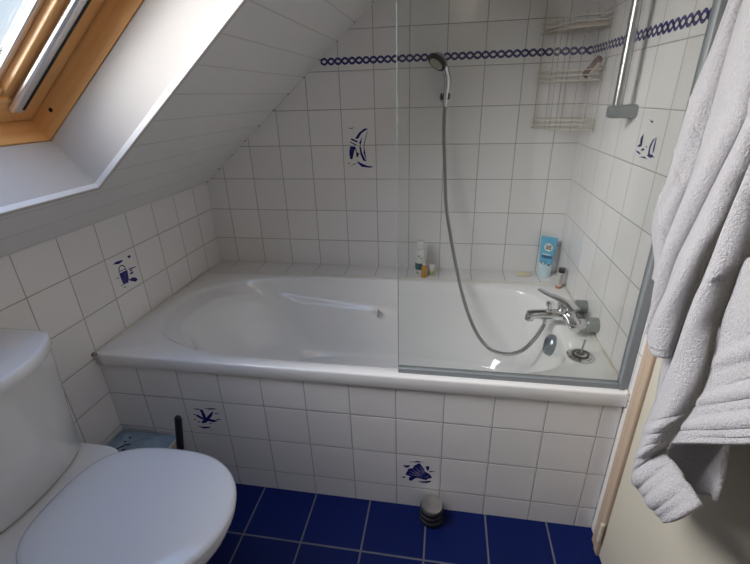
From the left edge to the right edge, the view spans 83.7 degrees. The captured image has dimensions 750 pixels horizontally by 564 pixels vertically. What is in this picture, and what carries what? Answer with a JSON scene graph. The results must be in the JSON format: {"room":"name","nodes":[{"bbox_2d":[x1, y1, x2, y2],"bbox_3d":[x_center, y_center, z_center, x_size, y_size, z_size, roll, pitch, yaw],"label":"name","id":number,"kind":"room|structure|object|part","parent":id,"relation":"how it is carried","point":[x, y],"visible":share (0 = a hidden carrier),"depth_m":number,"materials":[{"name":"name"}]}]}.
{"room":"bathroom","nodes":[
{"label":"bathroom","id":0,"kind":"room"},
{"bbox_2d":[0,183,220,445],"bbox_3d":[-1.045,0.476,1.078,0.031,0.990,2.632,2,24,9],"label":"wall","id":1,"kind":"structure","parent":0,"point":[82,288],"depth_m":1.45,"materials":[{"name":"tile"}]},
{"bbox_2d":[0,0,374,258],"bbox_3d":[-0.233,-0.575,0.460,1.768,1.466,2.692,2,24,9],"label":"ceiling","id":2,"kind":"structure","parent":0,"point":[269,46],"depth_m":1.32,"materials":[{"name":"white paint"}]},
{"bbox_2d":[0,0,246,216],"bbox_3d":[-0.596,-0.510,0.614,1.021,0.919,0.910,2,24,9],"label":"window","id":3,"kind":"structure","parent":2,"relation":"attached to","point":[78,78],"depth_m":1.04,"materials":[{"name":"white paint"}]},
{"bbox_3d":[-0.988,-0.322,0.763,0.095,0.092,0.676,2,24,9],"label":"sash","id":4,"kind":"part","parent":3,"relation":"part of","materials":[{"name":"brown wood"}]},
{"bbox_3d":[-0.605,-0.691,0.839,0.630,0.522,0.018,2,24,9],"label":"blind guide rail","id":5,"kind":"part","parent":3,"relation":"part of","materials":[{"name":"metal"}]},
{"bbox_3d":[-1.023,-0.267,0.794,0.126,0.137,0.900,2,24,9],"label":"frame","id":6,"kind":"part","parent":3,"relation":"part of","materials":[{"name":"brown wood"}]},
{"bbox_3d":[-0.602,-0.702,0.871,0.791,0.664,0.050,2,24,9],"label":"sash","id":7,"kind":"part","parent":3,"relation":"part of","materials":[{"name":"brown wood"}]},
{"bbox_3d":[-0.577,-0.672,0.884,0.688,0.570,0.034,2,24,9],"label":"blind guide rail","id":8,"kind":"part","parent":3,"relation":"part of","materials":[{"name":"metal"}]},
{"bbox_3d":[-0.591,-0.720,0.919,0.796,0.670,0.056,2,24,9],"label":"sash","id":9,"kind":"part","parent":3,"relation":"part of","materials":[{"name":"brown wood"}]},
{"bbox_3d":[-0.567,-0.726,0.976,0.862,0.744,0.054,2,24,9],"label":"frame","id":10,"kind":"part","parent":3,"relation":"part of","materials":[{"name":"brown wood"}]},
{"bbox_2d":[207,0,599,271],"bbox_3d":[0.000,-0.682,1.849,1.756,2.424,0.031,2,24,9],"label":"wall","id":11,"kind":"structure","parent":0,"point":[315,182],"depth_m":1.84,"materials":[{"name":"tile"}]},
{"bbox_2d":[209,261,557,282],"bbox_3d":[0.011,0.205,2.147,1.694,0.560,0.146,2,24,9],"label":"tiled ledge","id":12,"kind":"object","parent":11,"relation":"attached to","point":[386,271],"visible":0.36,"depth_m":2.04,"materials":[{"name":"tile"}]},
{"bbox_2d":[415,240,425,275],"bbox_3d":[0.213,-0.115,1.958,0.050,0.168,0.050,2,24,9],"label":"shampoo bottle","id":13,"kind":"object","parent":12,"relation":"on","point":[420,252],"visible":0.84,"depth_m":1.94,"materials":[{"name":"white plastic"}]},
{"bbox_2d":[421,260,426,277],"bbox_3d":[0.227,-0.059,1.939,0.025,0.081,0.031,2,24,9],"label":"bottle","id":14,"kind":"object","parent":12,"relation":"on","point":[423,267],"visible":1,"depth_m":1.93,"materials":[{"name":"orange plastic"}]},
{"bbox_2d":[428,264,434,275],"bbox_3d":[0.266,-0.058,1.966,0.037,0.055,0.037,2,24,9],"label":"jar","id":15,"kind":"object","parent":12,"relation":"on","point":[431,267],"visible":1,"depth_m":1.95,"materials":[{"name":"beige plastic"}]},
{"bbox_3d":[0.265,-0.073,1.959,0.035,0.024,0.035,2,24,9],"label":"lid","id":16,"kind":"part","parent":15,"relation":"part of","materials":[{"name":"white plastic"}]},
{"bbox_2d":[516,271,530,275],"bbox_3d":[0.691,-0.039,1.946,0.068,0.012,0.038,2,24,9],"label":"soap bar","id":17,"kind":"object","parent":12,"relation":"on","point":[519,273],"visible":1,"depth_m":1.94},
{"bbox_2d":[538,236,557,276],"bbox_3d":[0.783,-0.114,1.896,0.070,0.186,0.047,2,24,9],"label":"tube","id":18,"kind":"object","parent":12,"relation":"on","point":[548,246],"visible":1,"depth_m":1.89,"materials":[{"name":"blue plastic"}]},
{"bbox_2d":[439,92,450,102],"bbox_3d":[0.287,-0.752,1.708,0.048,0.048,0.074,2,24,9],"label":"bracket","id":19,"kind":"object","parent":11,"relation":"attached to","point":[441,94],"visible":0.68,"depth_m":1.71,"materials":[{"name":"silver metal"}]},
{"bbox_2d":[530,0,615,130],"bbox_3d":[0.710,-0.801,1.532,0.188,0.460,0.204,2,24,9],"label":"wire shower caddy","id":20,"kind":"object","parent":11,"relation":"attached to","point":[612,1],"visible":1,"depth_m":1.54,"materials":[{"name":"silver metal"}]},
{"bbox_2d":[530,117,593,130],"bbox_3d":[0.716,-0.612,1.616,0.188,0.038,0.204,2,24,9],"label":"basket","id":21,"kind":"object","parent":20,"relation":"on","point":[573,126],"depth_m":1.62,"materials":[{"name":"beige metal"}]},
{"bbox_2d":[535,68,603,82],"bbox_3d":[0.711,-0.762,1.549,0.188,0.038,0.204,2,24,9],"label":"basket","id":22,"kind":"object","parent":20,"relation":"on","point":[573,70],"depth_m":1.53,"materials":[{"name":"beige metal"}]},
{"bbox_2d":[545,21,609,32],"bbox_3d":[0.711,-0.905,1.488,0.170,0.008,0.185,2,24,9],"label":"wire shelf","id":23,"kind":"object","parent":20,"relation":"in","point":[602,22],"visible":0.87,"depth_m":1.47,"materials":[{"name":"silver metal"}]},
{"bbox_2d":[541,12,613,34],"bbox_3d":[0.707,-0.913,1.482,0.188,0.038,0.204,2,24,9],"label":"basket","id":24,"kind":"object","parent":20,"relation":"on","point":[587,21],"depth_m":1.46,"materials":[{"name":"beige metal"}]},
{"bbox_2d":[582,55,602,78],"bbox_3d":[0.757,-0.748,1.457,0.018,0.071,0.067,-15,27,-28],"label":"brush","id":25,"kind":"object","parent":20,"relation":"in","point":[596,63],"visible":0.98,"depth_m":1.45,"materials":[{"name":"brown wood"}]},
{"bbox_2d":[207,483,601,563],"bbox_3d":[-0.239,1.152,0.759,1.716,0.030,1.770,2,24,9],"label":"floor","id":26,"kind":"structure","parent":0,"point":[268,525],"depth_m":1.39,"materials":[{"name":"tile"}]},
{"bbox_2d":[0,328,236,563],"bbox_3d":[-0.683,0.570,1.049,0.685,0.822,0.384,2,24,9],"label":"toilet","id":27,"kind":"object","parent":26,"relation":"on","point":[64,500],"visible":1,"depth_m":1.01,"materials":[{"name":"white ceramic"}]},
{"bbox_3d":[-0.913,0.215,0.930,0.241,0.036,0.374,2,24,9],"label":"cistern lid","id":28,"kind":"part","parent":27,"relation":"part of","materials":[{"name":"white ceramic"}]},
{"bbox_3d":[-0.580,0.557,1.024,0.474,0.022,0.380,2,24,9],"label":"lid","id":29,"kind":"part","parent":27,"relation":"part of","materials":[{"name":"white plastic"}]},
{"bbox_3d":[-0.644,0.765,1.129,0.590,0.400,0.368,2,24,9],"label":"bowl","id":30,"kind":"part","parent":27,"relation":"part of","materials":[{"name":"white ceramic"}]},
{"bbox_3d":[-0.580,0.576,1.033,0.466,0.016,0.372,2,24,9],"label":"seat","id":31,"kind":"part","parent":27,"relation":"part of","materials":[{"name":"white plastic"}]},
{"bbox_2d":[107,430,176,451],"bbox_3d":[-0.846,0.700,1.482,0.243,0.241,0.246,2,24,9],"label":"storage box","id":32,"kind":"object","parent":26,"relation":"on","point":[126,439],"visible":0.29,"depth_m":1.50,"materials":[{"name":"blue plastic"}]},
{"bbox_3d":[-0.884,0.577,1.480,0.039,0.006,0.075,7,25,19],"label":"black cord","id":33,"kind":"part","parent":32,"relation":"part of","materials":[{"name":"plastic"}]},
{"bbox_2d":[174,415,183,449],"bbox_3d":[-0.678,0.622,1.440,0.084,0.410,0.084,-21,31,-37],"label":"toilet brush","id":34,"kind":"object","parent":26,"relation":"on","point":[177,419],"visible":0.2,"depth_m":1.37,"materials":[{"name":"black plastic"}]},
{"bbox_2d":[91,270,629,527],"bbox_3d":[-0.061,0.383,1.742,1.696,0.568,0.760,2,24,9],"label":"bathtub","id":35,"kind":"object","parent":26,"relation":"on","point":[288,381],"visible":0.95,"depth_m":1.46,"materials":[{"name":"ceramic"}]},
{"bbox_3d":[-0.118,0.549,1.438,1.691,0.514,0.020,2,24,9],"label":"bath panel","id":36,"kind":"part","parent":35,"relation":"part of","materials":[{"name":"tile"}]},
{"bbox_2d":[555,267,565,288],"bbox_3d":[0.792,-0.017,1.788,0.031,0.092,0.027,2,24,9],"label":"bottle","id":37,"kind":"object","parent":35,"relation":"on","point":[560,277],"visible":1,"depth_m":1.78,"materials":[{"name":"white plastic"}]},
{"bbox_2d":[396,0,727,389],"bbox_3d":[0.376,-0.273,0.992,0.650,1.228,0.028,2,24,9],"label":"screen","id":38,"kind":"object","parent":35,"relation":"on","point":[643,303],"visible":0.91,"depth_m":1.14,"materials":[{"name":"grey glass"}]},
{"bbox_2d":[566,339,594,363],"bbox_3d":[0.654,0.209,1.323,0.082,0.062,0.082,2,24,9],"label":"plug","id":39,"kind":"object","parent":35,"relation":"on","point":[577,355],"visible":1,"depth_m":1.32,"materials":[{"name":"silver metal"}]},
{"bbox_2d":[420,495,442,527],"bbox_3d":[0.193,0.783,1.429,0.078,0.077,0.078,2,24,9],"label":"door stop","id":40,"kind":"object","parent":26,"relation":"on","point":[431,506],"visible":1,"depth_m":1.41,"materials":[{"name":"metal"}]},
{"bbox_2d":[556,0,712,525],"bbox_3d":[0.775,-0.452,1.284,0.031,2.419,0.924,2,24,9],"label":"wall","id":41,"kind":"structure","parent":0,"point":[621,167],"depth_m":1.24,"materials":[{"name":"tile"}]},
{"bbox_2d":[524,288,599,331],"bbox_3d":[0.656,0.103,1.505,0.227,0.090,0.207,2,24,9],"label":"mixer tap","id":42,"kind":"object","parent":41,"relation":"attached to","point":[566,310],"visible":1,"depth_m":1.48,"materials":[{"name":"silver metal"}]},
{"bbox_3d":[0.617,0.116,1.504,0.139,0.042,0.042,2,24,9],"label":"spout","id":43,"kind":"part","parent":42,"relation":"part of","materials":[{"name":"silver metal"}]},
{"bbox_2d":[542,319,548,323],"bbox_3d":[0.616,0.138,1.513,0.024,0.022,0.024,2,24,9],"label":"outlet","id":44,"kind":"object","parent":42,"relation":"attached to","point":[545,321],"depth_m":1.51,"materials":[{"name":"silver metal"}]},
{"bbox_3d":[0.620,0.087,1.489,0.026,0.035,0.026,2,24,9],"label":"diverter knob","id":45,"kind":"part","parent":42,"relation":"part of","materials":[{"name":"silver metal"}]},
{"bbox_3d":[0.654,0.069,1.516,0.050,0.036,0.175,-15,27,-27],"label":"lever","id":46,"kind":"part","parent":42,"relation":"part of","materials":[{"name":"silver metal"}]},
{"bbox_2d":[591,407,626,532],"bbox_3d":[0.714,0.597,1.276,0.003,0.511,0.040,2,24,9],"label":"trim","id":47,"kind":"structure","parent":41,"relation":"attached to","point":[623,416],"depth_m":1.27,"materials":[{"name":"white paint"}]},
{"bbox_2d":[606,0,642,118],"bbox_3d":[0.701,-0.815,1.065,0.076,0.744,0.042,2,24,9],"label":"shower rail","id":48,"kind":"object","parent":41,"relation":"attached to","point":[617,110],"visible":1,"depth_m":1.16,"materials":[{"name":"silver metal"}]},
{"label":"outside","id":49,"kind":"structure","parent":0,"visible":0},
{"bbox_2d":[428,52,450,106],"bbox_3d":[0.251,-0.790,1.638,0.091,0.194,0.081,2,24,9],"label":"shower","id":50,"kind":"object","parent":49,"point":[437,60],"visible":1,"depth_m":1.62,"materials":[{"name":"silver metal"}]},
{"bbox_3d":[0.270,-0.790,1.651,0.062,0.168,0.038,-11,26,-20],"label":"handle","id":51,"kind":"part","parent":50,"relation":"part of","materials":[{"name":"silver metal"}]},
{"bbox_2d":[442,107,545,355],"bbox_3d":[0.409,-0.194,1.619,0.115,0.888,0.618,-15,27,-28],"label":"shower hose","id":52,"kind":"object","parent":50,"relation":"attached to","point":[542,327],"visible":1,"depth_m":1.75,"materials":[{"name":"silver metal"}]},
{"bbox_3d":[0.607,-1.040,0.082,0.030,0.359,0.818,2,24,9],"label":"wall","id":53,"kind":"structure","parent":0,"visible":0},
{"bbox_2d":[592,259,749,563],"bbox_3d":[0.626,0.064,0.575,0.058,2.060,0.818,2,24,9],"label":"door","id":54,"kind":"structure","parent":53,"relation":"in","point":[626,531],"depth_m":1.00,"materials":[{"name":"beige paint"}]},
{"bbox_3d":[0.697,-0.096,0.932,0.044,2.060,0.024,2,24,9],"label":"frame","id":55,"kind":"part","parent":54,"relation":"part of","materials":[{"name":"beige paint"}]},
{"bbox_3d":[0.690,-0.084,0.905,0.048,2.060,0.028,2,24,9],"label":"frame","id":56,"kind":"part","parent":54,"relation":"part of","materials":[{"name":"beige paint"}]},
{"bbox_3d":[0.565,-0.746,0.356,0.095,0.041,0.036,2,24,9],"label":"towel hook","id":57,"kind":"object","parent":54,"relation":"attached to","visible":0},
{"bbox_2d":[631,0,749,522],"bbox_3d":[0.518,-0.164,0.576,0.114,1.264,0.672,5,25,14],"label":"bathrobe","id":58,"kind":"object","parent":57,"relation":"hanging from","point":[700,409],"visible":1,"depth_m":0.65,"materials":[{"name":"white fabric"}]}
]}

